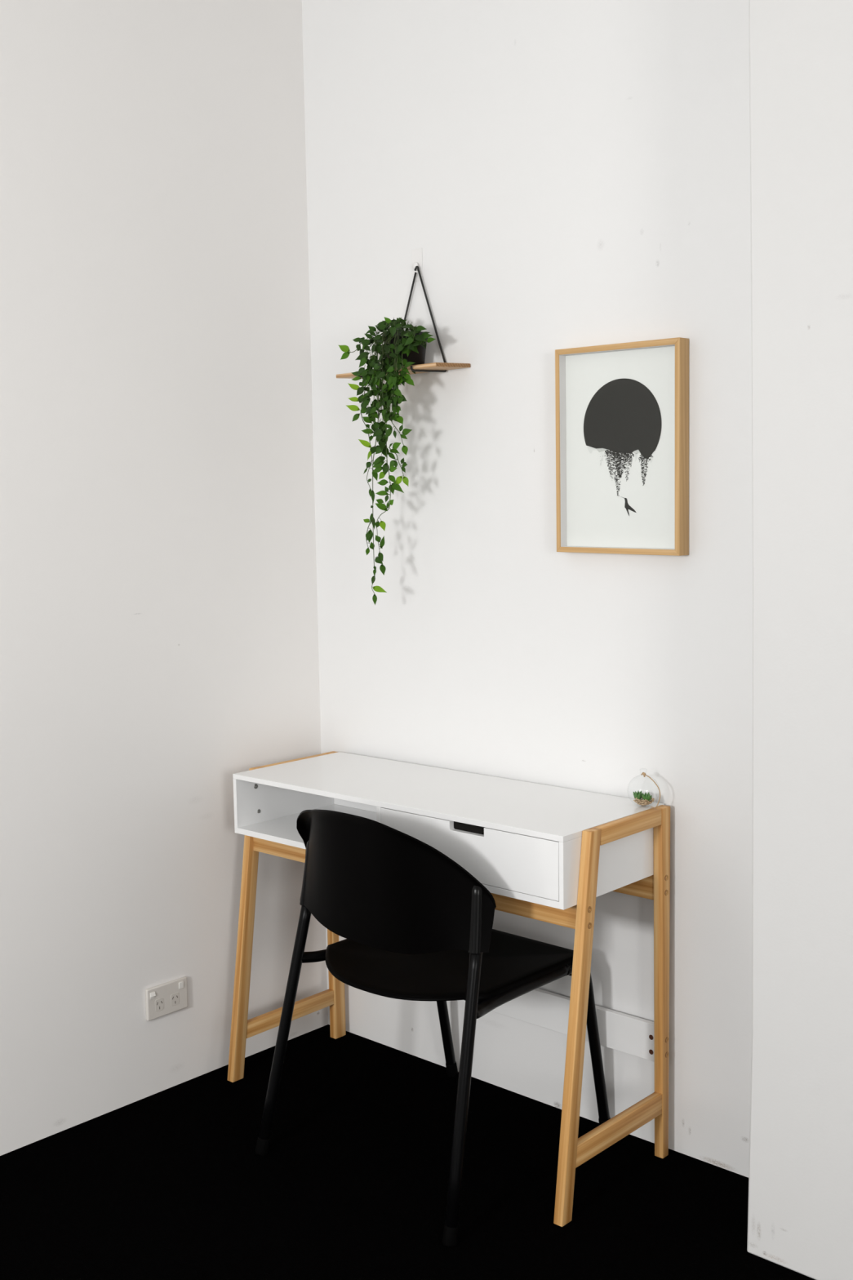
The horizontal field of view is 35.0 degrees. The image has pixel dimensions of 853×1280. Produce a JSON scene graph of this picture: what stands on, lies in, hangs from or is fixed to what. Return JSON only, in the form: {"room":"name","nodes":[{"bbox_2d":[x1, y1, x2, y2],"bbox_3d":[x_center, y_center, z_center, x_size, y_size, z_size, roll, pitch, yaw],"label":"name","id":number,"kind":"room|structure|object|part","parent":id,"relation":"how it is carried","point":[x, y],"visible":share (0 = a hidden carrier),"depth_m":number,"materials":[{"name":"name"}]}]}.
{"room":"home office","nodes":[
{"label":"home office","id":0,"kind":"room"},
{"bbox_2d":[0,0,328,1155],"bbox_3d":[-1.689,-0.282,2.081,0.100,3.000,4.200,4,8,43],"label":"wall","id":1,"kind":"structure","parent":0,"point":[159,628],"depth_m":3.13,"materials":[{"name":"paint"}]},
{"bbox_2d":[145,976,187,1021],"bbox_3d":[-0.622,0.861,3.246,0.014,0.077,0.118,4,8,43],"label":"power outlet","id":2,"kind":"object","parent":1,"relation":"attached to","point":[161,1000],"visible":1,"depth_m":3.24,"materials":[{"name":"white plastic"}]},
{"bbox_2d":[150,991,155,999],"bbox_3d":[-0.649,0.844,3.208,0.005,0.016,0.013,4,8,43],"label":"switch","id":3,"kind":"object","parent":2,"relation":"attached to","point":[153,994],"depth_m":3.21,"materials":[{"name":"white plastic"}]},
{"bbox_2d":[155,997,164,1011],"bbox_3d":[-0.637,0.870,3.227,0.001,0.030,0.024,4,8,43],"label":"socket","id":4,"kind":"object","parent":2,"relation":"attached to","point":[159,1002],"depth_m":3.23,"materials":[{"name":"white plastic"}]},
{"bbox_2d":[170,991,179,1005],"bbox_3d":[-0.606,0.865,3.260,0.001,0.030,0.024,4,8,43],"label":"socket","id":5,"kind":"object","parent":2,"relation":"attached to","point":[175,996],"depth_m":3.26,"materials":[{"name":"white plastic"}]},
{"bbox_2d":[178,981,183,989],"bbox_3d":[-0.593,0.834,3.270,0.003,0.016,0.013,4,8,43],"label":"switch","id":6,"kind":"object","parent":2,"relation":"attached to","point":[180,983],"depth_m":3.27,"materials":[{"name":"white plastic"}]},
{"bbox_2d":[0,1024,815,1279],"bbox_3d":[0.574,1.433,0.172,6.200,0.100,4.200,4,8,43],"label":"floor","id":7,"kind":"structure","parent":0,"point":[352,1182],"depth_m":2.76,"materials":[{"name":"black carpet"}]},
{"bbox_2d":[255,808,610,1247],"bbox_3d":[0.031,0.718,2.918,0.577,0.785,0.599,4,8,43],"label":"desk chair","id":8,"kind":"object","parent":7,"relation":"on","point":[415,925],"visible":0.98,"depth_m":2.74,"materials":[{"name":"black plastic"}]},
{"bbox_3d":[-0.306,0.828,2.943,0.158,0.560,0.024,-5,7,-33],"label":"leg","id":9,"kind":"part","parent":8,"relation":"part of","materials":[{"name":"black metal"}]},
{"bbox_3d":[-0.154,0.683,3.057,0.341,0.032,0.037,-6,8,-43],"label":"rail","id":10,"kind":"part","parent":8,"relation":"part of","materials":[{"name":"black metal"}]},
{"bbox_3d":[-0.106,0.481,2.757,0.550,0.275,0.120,4,8,43],"label":"backrest","id":11,"kind":"part","parent":8,"relation":"part of","materials":[{"name":"black plastic"}]},
{"bbox_3d":[0.015,0.862,3.249,0.027,0.417,0.159,4,8,43],"label":"leg","id":12,"kind":"part","parent":8,"relation":"part of","materials":[{"name":"black metal"}]},
{"bbox_3d":[0.021,0.694,2.912,0.468,0.032,0.441,4,8,43],"label":"seat","id":13,"kind":"part","parent":8,"relation":"part of","materials":[{"name":"black plastic"}]},
{"bbox_3d":[0.072,0.858,2.594,0.024,0.560,0.158,2,7,29],"label":"leg","id":14,"kind":"part","parent":8,"relation":"part of","materials":[{"name":"black metal"}]},
{"bbox_3d":[0.185,0.709,2.743,0.037,0.032,0.341,4,8,39],"label":"rail","id":15,"kind":"part","parent":8,"relation":"part of","materials":[{"name":"black metal"}]},
{"bbox_3d":[0.348,0.888,2.940,0.027,0.417,0.159,4,8,43],"label":"leg","id":16,"kind":"part","parent":8,"relation":"part of","materials":[{"name":"black metal"}]},
{"bbox_2d":[227,751,670,1226],"bbox_3d":[0.011,0.712,3.068,1.026,0.760,0.398,4,8,42],"label":"writing desk","id":17,"kind":"object","parent":7,"relation":"on","point":[546,853],"visible":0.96,"depth_m":2.85,"materials":[{"name":"white paint"}]},
{"bbox_3d":[-0.442,0.695,3.315,0.022,0.760,0.133,4,8,42],"label":"leg","id":18,"kind":"part","parent":17,"relation":"part of","materials":[{"name":"brown wood"}]},
{"bbox_3d":[-0.339,0.383,3.378,0.011,0.132,0.357,4,8,42],"label":"panel","id":19,"kind":"part","parent":17,"relation":"part of","materials":[{"name":"white paint"}]},
{"bbox_3d":[-0.349,0.948,3.439,0.018,0.038,0.300,4,8,42],"label":"rail","id":20,"kind":"part","parent":17,"relation":"part of","materials":[{"name":"brown wood"}]},
{"bbox_3d":[-0.333,0.319,3.404,0.021,0.033,0.214,4,8,42],"label":"rail","id":21,"kind":"part","parent":17,"relation":"part of","materials":[{"name":"brown wood"}]},
{"bbox_3d":[-0.241,0.669,3.534,0.022,0.760,0.040,4,8,42],"label":"leg","id":22,"kind":"part","parent":17,"relation":"part of","materials":[{"name":"brown wood"}]},
{"bbox_3d":[0.118,0.390,3.159,0.958,0.118,0.008,4,8,42],"label":"panel","id":23,"kind":"part","parent":17,"relation":"part of","materials":[{"name":"white paint"}]},
{"bbox_3d":[0.021,0.469,3.059,0.959,0.014,0.356,4,8,42],"label":"panel","id":24,"kind":"part","parent":17,"relation":"part of","materials":[{"name":"white paint"}]},
{"bbox_3d":[-0.055,0.514,2.979,0.981,0.054,0.018,4,8,42],"label":"rail","id":25,"kind":"part","parent":17,"relation":"part of","materials":[{"name":"brown wood"}]},
{"bbox_3d":[0.083,0.432,2.765,0.475,0.116,0.014,4,8,42],"label":"drawer","id":26,"kind":"part","parent":17,"relation":"part of","materials":[{"name":"white paint"}]},
{"bbox_3d":[0.294,0.752,2.636,0.022,0.760,0.138,4,8,42],"label":"leg","id":27,"kind":"part","parent":17,"relation":"part of","materials":[{"name":"brown wood"}]},
{"bbox_3d":[0.378,0.437,2.727,0.011,0.132,0.357,4,8,42],"label":"panel","id":28,"kind":"part","parent":17,"relation":"part of","materials":[{"name":"white paint"}]},
{"bbox_3d":[0.388,0.996,2.760,0.018,0.044,0.314,4,8,42],"label":"rail","id":29,"kind":"part","parent":17,"relation":"part of","materials":[{"name":"brown wood"}]},
{"bbox_3d":[0.406,0.375,2.729,0.021,0.033,0.218,4,8,42],"label":"rail","id":30,"kind":"part","parent":17,"relation":"part of","materials":[{"name":"brown wood"}]},
{"bbox_3d":[0.122,0.491,3.172,0.981,0.055,0.018,4,8,42],"label":"rail","id":31,"kind":"part","parent":17,"relation":"part of","materials":[{"name":"brown wood"}]},
{"bbox_2d":[639,768,660,808],"bbox_3d":[0.454,0.308,2.826,0.067,0.078,0.067,0,6,6],"label":"glass terrarium","id":32,"kind":"object","parent":17,"relation":"on","point":[642,773],"visible":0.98,"depth_m":2.80,"materials":[{"name":"glass"}]},
{"bbox_2d":[633,797,654,805],"bbox_3d":[0.453,0.338,2.830,0.045,0.018,0.043,4,8,43],"label":"gravel","id":33,"kind":"object","parent":32,"relation":"in","point":[641,802],"visible":0.98,"depth_m":2.82,"materials":[{"name":"gravel"}]},
{"bbox_2d":[633,791,643,799],"bbox_3d":[0.444,0.326,2.838,0.020,0.020,0.021,4,8,43],"label":"succulent","id":34,"kind":"object","parent":33,"relation":"on","point":[638,794],"visible":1,"depth_m":2.83,"materials":[{"name":"green plant"}]},
{"bbox_2d":[641,791,652,800],"bbox_3d":[0.460,0.328,2.822,0.020,0.019,0.020,4,8,43],"label":"succulent","id":35,"kind":"object","parent":33,"relation":"on","point":[646,796],"visible":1,"depth_m":2.82,"materials":[{"name":"green plant"}]},
{"bbox_3d":[0.497,0.725,2.858,0.022,0.760,0.034,4,8,42],"label":"leg","id":36,"kind":"part","parent":17,"relation":"part of","materials":[{"name":"brown wood"}]},
{"bbox_2d":[302,0,752,1177],"bbox_3d":[1.941,-0.287,1.506,6.000,3.000,0.100,4,8,43],"label":"wall","id":37,"kind":"structure","parent":0,"point":[564,174],"depth_m":3.00,"materials":[{"name":"paint"}]},
{"bbox_2d":[411,248,422,281],"bbox_3d":[-0.026,-0.886,3.195,0.034,0.075,0.011,4,8,43],"label":"wall hook","id":38,"kind":"object","parent":37,"relation":"attached to","point":[416,254],"visible":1,"depth_m":3.19,"materials":[{"name":"white"}]},
{"bbox_2d":[336,266,470,378],"bbox_3d":[-0.062,-0.748,3.165,0.326,0.259,0.126,4,8,43],"label":"shelf","id":39,"kind":"object","parent":38,"relation":"hanging from","point":[444,366],"visible":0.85,"depth_m":3.14,"materials":[{"name":"brown wood"}]},
{"bbox_3d":[-0.092,-0.743,3.192,0.090,0.246,0.122,4,8,43],"label":"bracket arm","id":40,"kind":"part","parent":39,"relation":"part of","materials":[{"name":"black"}]},
{"bbox_2d":[338,316,435,605],"bbox_3d":[-0.064,-0.417,3.172,0.162,0.672,0.267,-6,8,-40],"label":"potted plant","id":41,"kind":"object","parent":39,"relation":"on","point":[401,348],"visible":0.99,"depth_m":3.12,"materials":[{"name":"green plant"}]},
{"bbox_3d":[-0.049,-0.676,3.164,0.108,0.079,0.108,4,8,43],"label":"pot","id":42,"kind":"part","parent":41,"relation":"part of","materials":[{"name":"black"}]},
{"bbox_3d":[-0.026,-0.742,3.130,0.085,0.250,0.122,4,8,43],"label":"bracket arm","id":43,"kind":"part","parent":39,"relation":"part of","materials":[{"name":"black"}]},
{"bbox_2d":[555,337,688,555],"bbox_3d":[0.406,-0.398,2.832,0.312,0.437,0.036,4,8,43],"label":"picture frame","id":44,"kind":"object","parent":37,"relation":"attached to","point":[622,410],"visible":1,"depth_m":2.83,"materials":[{"name":"brown wood"}]},
{"bbox_3d":[0.295,-0.408,2.934,0.010,0.432,0.036,4,8,43],"label":"moulding","id":45,"kind":"part","parent":44,"relation":"part of","materials":[{"name":"brown wood"}]},
{"bbox_3d":[0.409,-0.188,2.853,0.311,0.015,0.036,4,8,43],"label":"moulding","id":46,"kind":"part","parent":44,"relation":"part of","materials":[{"name":"brown wood"}]},
{"bbox_3d":[0.402,-0.608,2.810,0.310,0.015,0.036,4,8,43],"label":"moulding","id":47,"kind":"part","parent":44,"relation":"part of","materials":[{"name":"brown wood"}]},
{"bbox_3d":[0.516,-0.388,2.730,0.012,0.434,0.036,4,8,43],"label":"moulding","id":48,"kind":"part","parent":44,"relation":"part of","materials":[{"name":"brown wood"}]},
{"bbox_2d":[746,0,852,1279],"bbox_3d":[2.332,-0.232,0.906,4.608,3.000,0.250,4,8,43],"label":"wall","id":49,"kind":"structure","parent":0,"point":[800,1208],"depth_m":2.33,"materials":[{"name":"paint"}]}
]}

